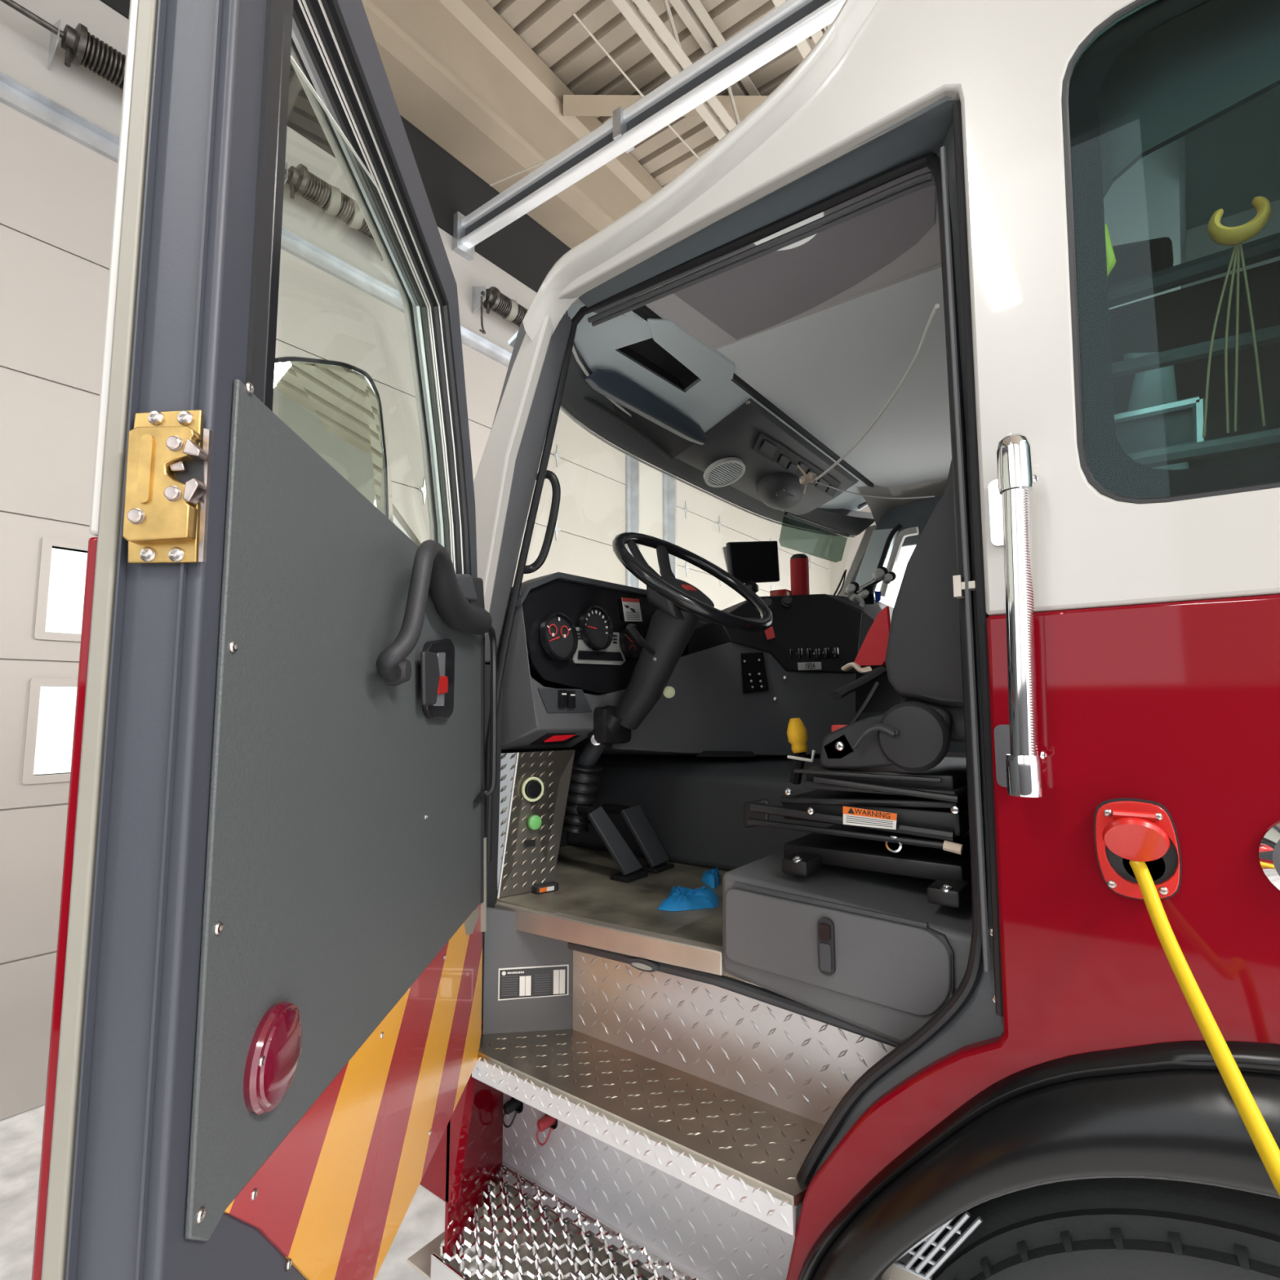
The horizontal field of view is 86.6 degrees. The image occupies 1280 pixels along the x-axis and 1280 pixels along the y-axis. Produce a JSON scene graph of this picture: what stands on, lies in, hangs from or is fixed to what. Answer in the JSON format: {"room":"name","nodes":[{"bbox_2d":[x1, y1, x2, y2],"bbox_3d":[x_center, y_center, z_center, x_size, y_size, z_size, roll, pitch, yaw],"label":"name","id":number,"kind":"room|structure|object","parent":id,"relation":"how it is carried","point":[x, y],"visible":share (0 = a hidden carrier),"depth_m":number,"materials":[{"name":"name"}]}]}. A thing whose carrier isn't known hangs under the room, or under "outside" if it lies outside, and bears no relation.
{"room":"fire station garage","nodes":[
{"label":"fire station garage","id":0,"kind":"room"},
{"bbox_2d":[0,1104,648,1279],"bbox_3d":[2.488,1.917,1.709,10.300,0.100,14.400,-4,-7,37],"label":"floor","id":1,"kind":"structure","parent":0,"point":[20,1134],"depth_m":2.29,"materials":[{"name":"concrete"}]},
{"bbox_2d":[31,0,1279,1279],"bbox_3d":[0.970,0.206,1.485,3.250,3.243,3.280,-4,-7,37],"label":"fire truck","id":2,"kind":"object","parent":1,"relation":"on","point":[931,1018],"depth_m":0.92,"materials":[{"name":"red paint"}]},
{"bbox_2d":[243,1000,302,1115],"bbox_3d":[-0.296,0.341,0.557,0.018,0.080,0.080,0,-6,-2],"label":"lamp","id":3,"kind":"object","parent":2,"relation":"attached to","point":[273,1032],"depth_m":0.54,"materials":[{"name":"red plastic"}]},
{"bbox_2d":[272,360,421,546],"bbox_3d":[-0.562,-0.226,1.510,0.351,0.658,0.540,-4,-7,37],"label":"mirror","id":4,"kind":"object","parent":2,"relation":"attached to","point":[335,406],"depth_m":1.36,"materials":[{"name":"clear glass"}]},
{"bbox_2d":[434,652,445,706],"bbox_3d":[-0.314,0.060,1.063,0.002,0.086,0.056,0,-6,-2],"label":"door handle","id":5,"kind":"object","parent":2,"relation":"on","point":[441,673],"depth_m":1.06,"materials":[{"name":"metal"}]},
{"bbox_2d":[407,1217,628,1279],"bbox_3d":[-0.062,1.360,1.334,0.940,0.007,0.265,-4,-7,37],"label":"step","id":6,"kind":"structure","parent":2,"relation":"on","point":[420,1260],"depth_m":1.51,"materials":[{"name":"metal"}]},
{"bbox_2d":[531,880,558,893],"bbox_3d":[-0.234,0.607,1.667,0.064,0.018,0.037,4,-7,-35],"label":"remote","id":7,"kind":"object","parent":2,"relation":"on","point":[552,886],"visible":1,"depth_m":1.65,"materials":[{"name":"grey plastic"}]},
{"bbox_2d":[529,733,581,745],"bbox_3d":[-0.210,0.256,1.768,0.060,0.036,0.150,-4,-7,37],"label":"lamp","id":8,"kind":"object","parent":2,"relation":"on","point":[544,739],"depth_m":1.76,"materials":[{"name":"red plastic"}]},
{"bbox_2d":[537,688,592,711],"bbox_3d":[-0.187,0.153,1.722,0.004,0.059,0.199,-4,-7,37],"label":"switch","id":9,"kind":"object","parent":2,"relation":"attached to","point":[549,700],"depth_m":1.70,"materials":[{"name":"grey plastic"}]},
{"bbox_2d":[506,572,646,653],"bbox_3d":[-0.207,-0.003,2.121,0.495,0.273,0.913,-4,-7,37],"label":"hood","id":10,"kind":"object","parent":2,"relation":"attached to","point":[560,611],"depth_m":1.77,"materials":[{"name":"grey plastic"}]},
{"bbox_2d":[591,734,599,745],"bbox_3d":[-0.116,0.265,1.810,0.029,0.030,0.022,0,-6,0],"label":"switch","id":11,"kind":"object","parent":2,"relation":"attached to","point":[595,739],"depth_m":1.80,"materials":[{"name":"silver metal"}]},
{"bbox_2d":[624,604,639,619],"bbox_3d":[-0.023,-0.077,1.967,0.002,0.042,0.075,-4,-7,37],"label":"print","id":12,"kind":"object","parent":2,"relation":"on","point":[631,611],"depth_m":1.97,"materials":[{"name":"black"}]},
{"bbox_2d":[646,585,706,625],"bbox_3d":[0.063,-0.113,1.798,0.200,0.147,0.200,-4,-7,37],"label":"wheel hub","id":13,"kind":"object","parent":2,"relation":"attached to","point":[668,612],"depth_m":1.70,"materials":[{"name":"black plastic"}]},
{"bbox_2d":[657,885,718,911],"bbox_3d":[0.117,0.590,1.565,0.129,0.028,0.154,-2,-6,14],"label":"glove","id":14,"kind":"object","parent":2,"relation":"on","point":[679,899],"visible":1,"depth_m":1.53,"materials":[{"name":"blue"}]},
{"bbox_2d":[701,866,719,888],"bbox_3d":[0.182,0.607,1.752,0.047,0.030,0.146,-1,-6,6],"label":"glove","id":15,"kind":"object","parent":2,"relation":"on","point":[711,877],"visible":1,"depth_m":1.73,"materials":[{"name":"blue"}]},
{"bbox_2d":[725,541,779,593],"bbox_3d":[0.423,-0.273,2.542,0.216,0.207,0.059,1,-6,-12],"label":"display screen","id":16,"kind":"object","parent":2,"relation":"attached to","point":[751,562],"visible":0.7,"depth_m":2.53,"materials":[{"name":"grey plastic"}]},
{"bbox_2d":[722,546,728,573],"bbox_3d":[0.329,-0.287,2.549,0.026,0.132,0.063,-4,-7,37],"label":"folded paper","id":17,"kind":"object","parent":16,"relation":"attached to","point":[724,548],"visible":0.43,"depth_m":2.54,"materials":[{"name":"white paper"}]},
{"bbox_2d":[760,440,777,457],"bbox_3d":[0.476,-0.707,2.509,0.043,0.023,0.132,-4,-7,37],"label":"rocker switch","id":18,"kind":"object","parent":2,"relation":"attached to","point":[768,448],"depth_m":2.50,"materials":[{"name":"grey plastic"}]},
{"bbox_2d":[755,472,804,510],"bbox_3d":[0.586,-0.615,2.832,0.170,0.125,0.286,-4,-7,37],"label":"lamp","id":19,"kind":"object","parent":2,"relation":"attached to","point":[778,491],"depth_m":2.75,"materials":[{"name":"grey plastic"}]},
{"bbox_2d":[769,589,791,595],"bbox_3d":[0.561,-0.180,2.700,0.070,0.032,0.060,-4,-7,37],"label":"box","id":20,"kind":"object","parent":2,"relation":"on","point":[780,592],"visible":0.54,"depth_m":2.67,"materials":[{"name":"red plastic"}]},
{"bbox_2d":[777,454,790,467],"bbox_3d":[0.558,-0.693,2.629,0.034,0.019,0.102,-4,-7,37],"label":"rocker switch","id":21,"kind":"object","parent":2,"relation":"attached to","point":[784,460],"depth_m":2.62,"materials":[{"name":"grey plastic"}]},
{"bbox_2d":[754,211,823,250],"bbox_3d":[0.310,-0.885,1.454,0.163,0.012,0.163,-4,-7,37],"label":"dome lamp","id":22,"kind":"object","parent":2,"relation":"on","point":[819,236],"depth_m":1.49,"materials":[{"name":"white plastic"}]},
{"bbox_2d":[789,648,793,659],"bbox_3d":[0.482,0.047,2.187,0.024,0.036,0.032,-4,-7,37],"label":"rocker switch","id":23,"kind":"object","parent":2,"relation":"attached to","point":[791,651],"depth_m":2.17,"materials":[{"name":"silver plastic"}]},
{"bbox_2d":[786,462,798,474],"bbox_3d":[0.608,-0.683,2.703,0.036,0.020,0.098,-4,-7,37],"label":"rocker switch","id":24,"kind":"object","parent":2,"relation":"attached to","point":[792,468],"depth_m":2.70,"materials":[{"name":"grey plastic"}]},
{"bbox_2d":[751,431,840,496],"bbox_3d":[0.650,-0.694,2.740,0.085,0.041,0.807,-4,-7,37],"label":"switch panel","id":25,"kind":"object","parent":2,"relation":"attached to","point":[775,449],"depth_m":2.66,"materials":[{"name":"grey plastic"}]},
{"bbox_2d":[790,553,809,595],"bbox_3d":[0.649,-0.256,2.759,0.074,0.185,0.074,-4,-7,37],"label":"fire extinguisher","id":26,"kind":"object","parent":2,"relation":"on","point":[799,562],"visible":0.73,"depth_m":2.73,"materials":[{"name":"red metal"}]},
{"bbox_2d":[796,648,803,658],"bbox_3d":[0.515,0.045,2.207,0.024,0.036,0.032,-4,-7,37],"label":"rocker switch","id":27,"kind":"object","parent":2,"relation":"attached to","point":[799,651],"depth_m":2.19,"materials":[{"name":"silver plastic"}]},
{"bbox_2d":[786,717,815,784],"bbox_3d":[0.319,0.224,1.362,0.046,0.136,0.091,0,-6,1],"label":"lever","id":28,"kind":"object","parent":2,"relation":"attached to","point":[797,732],"visible":0.99,"depth_m":1.36,"materials":[{"name":"plastic"}]},
{"bbox_2d":[798,462,808,471],"bbox_3d":[0.653,-0.692,2.724,0.030,0.017,0.096,-4,-7,37],"label":"rocker switch","id":29,"kind":"object","parent":2,"relation":"attached to","point":[804,465],"depth_m":2.72,"materials":[{"name":"grey plastic"}]},
{"bbox_2d":[806,648,811,658],"bbox_3d":[0.550,0.045,2.236,0.024,0.036,0.032,-4,-7,37],"label":"rocker switch","id":30,"kind":"object","parent":2,"relation":"attached to","point":[808,650],"depth_m":2.22,"materials":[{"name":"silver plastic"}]},
{"bbox_2d":[806,469,818,485],"bbox_3d":[0.717,-0.677,2.828,0.044,0.023,0.142,-4,-7,37],"label":"rocker switch","id":31,"kind":"object","parent":2,"relation":"attached to","point":[815,471],"depth_m":2.81,"materials":[{"name":"grey plastic"}]},
{"bbox_2d":[813,648,820,659],"bbox_3d":[0.584,0.046,2.256,0.024,0.036,0.032,-4,-7,37],"label":"rocker switch","id":32,"kind":"object","parent":2,"relation":"attached to","point":[816,651],"depth_m":2.24,"materials":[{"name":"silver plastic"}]},
{"bbox_2d":[815,477,829,492],"bbox_3d":[0.785,-0.667,2.921,0.045,0.024,0.141,-4,-7,37],"label":"rocker switch","id":33,"kind":"object","parent":2,"relation":"attached to","point":[821,488],"depth_m":2.92,"materials":[{"name":"grey plastic"}]},
{"bbox_2d":[822,647,830,657],"bbox_3d":[0.623,0.044,2.287,0.024,0.036,0.032,-4,-7,37],"label":"rocker switch","id":34,"kind":"object","parent":2,"relation":"attached to","point":[826,651],"depth_m":2.27,"materials":[{"name":"black plastic"}]},
{"bbox_2d":[826,484,837,496],"bbox_3d":[0.850,-0.661,3.002,0.042,0.022,0.121,-4,-7,37],"label":"rocker switch","id":35,"kind":"object","parent":2,"relation":"attached to","point":[830,491],"depth_m":3.00,"materials":[{"name":"grey plastic"}]},
{"bbox_2d":[830,647,839,657],"bbox_3d":[0.661,0.043,2.307,0.024,0.036,0.032,-4,-7,37],"label":"rocker switch","id":36,"kind":"object","parent":2,"relation":"attached to","point":[834,651],"depth_m":2.29,"materials":[{"name":"black plastic"}]},
{"bbox_2d":[833,568,846,595],"bbox_3d":[0.782,-0.216,2.662,0.073,0.127,0.015,2,-6,-18],"label":"cable","id":37,"kind":"object","parent":2,"relation":"attached to","point":[845,571],"visible":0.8,"depth_m":2.66,"materials":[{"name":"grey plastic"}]},
{"bbox_2d":[845,815,893,826],"bbox_3d":[0.388,0.307,1.149,0.080,0.012,0.001,-4,-7,37],"label":"print","id":38,"kind":"object","parent":2,"relation":"on","point":[852,820],"depth_m":1.15,"materials":[{"name":"white paper"}]},
{"bbox_2d":[815,481,934,498],"bbox_3d":[0.891,-0.566,2.597,0.736,0.089,0.068,4,-7,-35],"label":"wire","id":39,"kind":"object","parent":2,"relation":"attached to","point":[815,482],"visible":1,"depth_m":2.64,"materials":[{"name":"white"}]},
{"bbox_2d":[814,303,939,480],"bbox_3d":[0.621,-0.599,1.813,0.083,0.060,1.089,0,-6,3],"label":"cord","id":40,"kind":"object","parent":2,"relation":"hanging from","point":[935,310],"visible":1,"depth_m":1.71,"materials":[{"name":"white plastic"}]},
{"bbox_2d":[796,464,817,493],"bbox_3d":[0.591,-0.570,2.397,0.060,0.104,0.050,-4,-7,37],"label":"clip","id":41,"kind":"object","parent":40,"relation":"attached to","point":[810,477],"visible":0.98,"depth_m":2.39,"materials":[{"name":"beige plastic"}]},
{"bbox_2d":[900,698,964,741],"bbox_3d":[0.645,0.146,1.283,0.200,0.075,0.400,-4,-7,37],"label":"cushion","id":42,"kind":"object","parent":2,"relation":"on","point":[957,733],"depth_m":1.13,"materials":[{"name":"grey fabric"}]},
{"bbox_2d":[888,1211,982,1279],"bbox_3d":[0.430,0.921,1.018,0.164,0.203,0.023,-4,-7,37],"label":"grille","id":43,"kind":"object","parent":2,"relation":"attached to","point":[963,1260],"depth_m":1.00,"materials":[{"name":"metal"}]},
{"bbox_2d":[1104,223,1115,276],"bbox_3d":[0.661,-0.549,0.961,0.019,0.077,0.030,-4,-7,37],"label":"tab","id":44,"kind":"object","parent":2,"relation":"hanging from","point":[1110,257],"visible":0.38,"depth_m":0.95,"materials":[{"name":"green plastic"}]},
{"bbox_2d":[1128,860,1279,1195],"bbox_3d":[0.592,0.957,0.107,0.287,1.537,1.193,1,-6,-14],"label":"power cord","id":45,"kind":"object","parent":2,"relation":"attached to","point":[1268,1152],"visible":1,"depth_m":0.62,"materials":[{"name":"yellow plastic"}]},
{"bbox_2d":[1207,195,1271,245],"bbox_3d":[0.759,-0.529,0.860,0.061,0.049,0.032,-4,-7,37],"label":"hook","id":46,"kind":"object","parent":2,"relation":"hanging from","point":[1220,234],"visible":1,"depth_m":0.85,"materials":[{"name":"yellow plastic"}]},
{"bbox_2d":[1202,242,1266,437],"bbox_3d":[0.747,-0.390,0.868,0.061,0.258,0.003,-4,-7,37],"label":"strap","id":47,"kind":"object","parent":46,"relation":"hanging from","point":[1237,250],"visible":1,"depth_m":0.86,"materials":[{"name":"brown"}]},
{"bbox_2d":[0,0,662,589],"bbox_3d":[-1.383,-0.404,4.852,0.120,5.160,14.400,-4,-7,37],"label":"wall","id":48,"kind":"structure","parent":0,"point":[24,43],"depth_m":4.08,"materials":[{"name":"grey paint"}]},
{"bbox_2d":[0,0,125,89],"bbox_3d":[-2.706,-2.757,3.040,0.211,0.240,2.110,-4,-7,37],"label":"spring","id":49,"kind":"object","parent":48,"relation":"attached to","point":[81,47],"visible":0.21,"depth_m":3.13,"materials":[{"name":"metal"}]},
{"bbox_2d":[0,71,511,367],"bbox_3d":[-1.756,-2.302,4.385,0.075,0.090,5.520,-4,-7,37],"label":"trim","id":50,"kind":"structure","parent":48,"relation":"attached to","point":[15,94],"depth_m":3.93,"materials":[{"name":"metal"}]},
{"bbox_2d":[0,101,626,1119],"bbox_3d":[-1.792,-0.122,4.204,0.075,4.467,5.520,-4,-7,37],"label":"door","id":51,"kind":"structure","parent":48,"relation":"in","point":[57,193],"depth_m":3.09,"materials":[{"name":"white metal"}]},
{"bbox_2d":[284,162,383,262],"bbox_3d":[-1.841,-2.648,4.186,0.211,0.240,0.730,-4,-7,37],"label":"spring","id":52,"kind":"object","parent":48,"relation":"attached to","point":[302,183],"visible":0.79,"depth_m":4.04,"materials":[{"name":"metal"}]},
{"bbox_2d":[99,0,570,293],"bbox_3d":[-1.389,-3.280,5.131,0.130,0.620,14.400,-4,-7,37],"label":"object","id":53,"kind":"structure","parent":48,"relation":"attached to","point":[525,250],"depth_m":5.08,"materials":[{"name":"black"}]},
{"bbox_2d":[471,285,528,327],"bbox_3d":[-0.940,-2.534,5.380,0.211,0.240,0.830,-4,-7,37],"label":"spring","id":54,"kind":"object","parent":48,"relation":"attached to","point":[493,300],"visible":0.48,"depth_m":5.12,"materials":[{"name":"metal"}]},
{"bbox_2d":[479,296,485,333],"bbox_3d":[-1.160,-2.395,5.005,0.050,0.290,0.030,4,-7,-38],"label":"hook","id":55,"kind":"object","parent":54,"relation":"hanging from","point":[482,331],"visible":1,"depth_m":4.99,"materials":[{"name":"metal"}]},
{"bbox_2d":[625,451,639,588],"bbox_3d":[-0.040,0.076,6.406,0.110,4.500,0.160,-4,-7,37],"label":"trim","id":56,"kind":"structure","parent":48,"relation":"attached to","point":[632,513],"depth_m":6.52,"materials":[{"name":"metal"}]},
{"bbox_2d":[452,0,845,261],"bbox_3d":[1.828,-3.247,2.712,7.920,0.280,0.160,-4,-7,37],"label":"rail","id":57,"kind":"object","parent":48,"relation":"attached to","point":[792,22],"visible":0.96,"depth_m":3.99,"materials":[{"name":"white metal"}]},
{"bbox_2d":[662,470,677,578],"bbox_3d":[0.350,0.125,6.923,0.110,4.500,0.220,-4,-7,37],"label":"trim","id":58,"kind":"structure","parent":48,"relation":"attached to","point":[669,484],"depth_m":7.02,"materials":[{"name":"metal"}]},
{"bbox_2d":[675,476,831,610],"bbox_3d":[1.676,0.316,8.795,0.070,4.467,4.340,-4,-7,37],"label":"door","id":59,"kind":"structure","parent":48,"relation":"in","point":[705,523],"depth_m":7.91,"materials":[{"name":"metal"}]},
{"bbox_2d":[489,154,557,186],"bbox_3d":[-0.468,-3.442,4.742,1.498,0.032,0.010,-3,-6,29],"label":"wire","id":60,"kind":"object","parent":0,"point":[548,159],"visible":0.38,"depth_m":4.95,"materials":[{"name":"beige paint"}]},
{"bbox_2d":[484,0,825,187],"bbox_3d":[2.585,-4.972,2.312,10.020,0.170,14.430,-4,-7,37],"label":"ceiling","id":61,"kind":"structure","parent":0,"point":[549,28],"depth_m":5.31,"materials":[{"name":"beige metal"}]},
{"bbox_2d":[361,0,662,248],"bbox_3d":[-1.148,-4.080,5.025,0.500,0.990,14.400,-4,-7,37],"label":"beam","id":62,"kind":"structure","parent":61,"relation":"attached to","point":[456,71],"depth_m":4.97,"materials":[{"name":"beige paint"}]},
{"bbox_2d":[572,12,698,158],"bbox_3d":[0.042,-4.108,5.146,0.014,0.036,1.585,-5,-7,38],"label":"wire","id":63,"kind":"object","parent":61,"relation":"hanging from","point":[576,17],"visible":0.75,"depth_m":4.90,"materials":[{"name":"beige paint"}]},
{"bbox_2d":[563,94,768,116],"bbox_3d":[0.454,-4.396,5.596,2.221,0.240,0.449,0,-6,-1],"label":"beam","id":64,"kind":"structure","parent":61,"relation":"attached to","point":[573,104],"depth_m":5.43,"materials":[{"name":"beige paint"}]},
{"bbox_2d":[612,0,760,140],"bbox_3d":[-0.093,-4.335,4.253,0.170,0.660,14.000,-4,-7,37],"label":"joist","id":65,"kind":"object","parent":61,"relation":"attached to","point":[628,10],"visible":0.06,"depth_m":4.86,"materials":[{"name":"beige paint"}]},
{"bbox_2d":[772,0,831,58],"bbox_3d":[0.546,-4.384,3.775,0.170,0.660,14.000,-4,-7,37],"label":"joist","id":66,"kind":"object","parent":61,"relation":"attached to","point":[805,46],"visible":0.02,"depth_m":4.54,"materials":[{"name":"beige paint"}]},
{"bbox_2d":[829,505,879,601],"bbox_3d":[6.982,-1.027,7.707,9.920,6.900,0.100,-4,-7,37],"label":"wall","id":67,"kind":"structure","parent":0,"point":[837,569],"depth_m":10.53,"materials":[{"name":"grey paint"}]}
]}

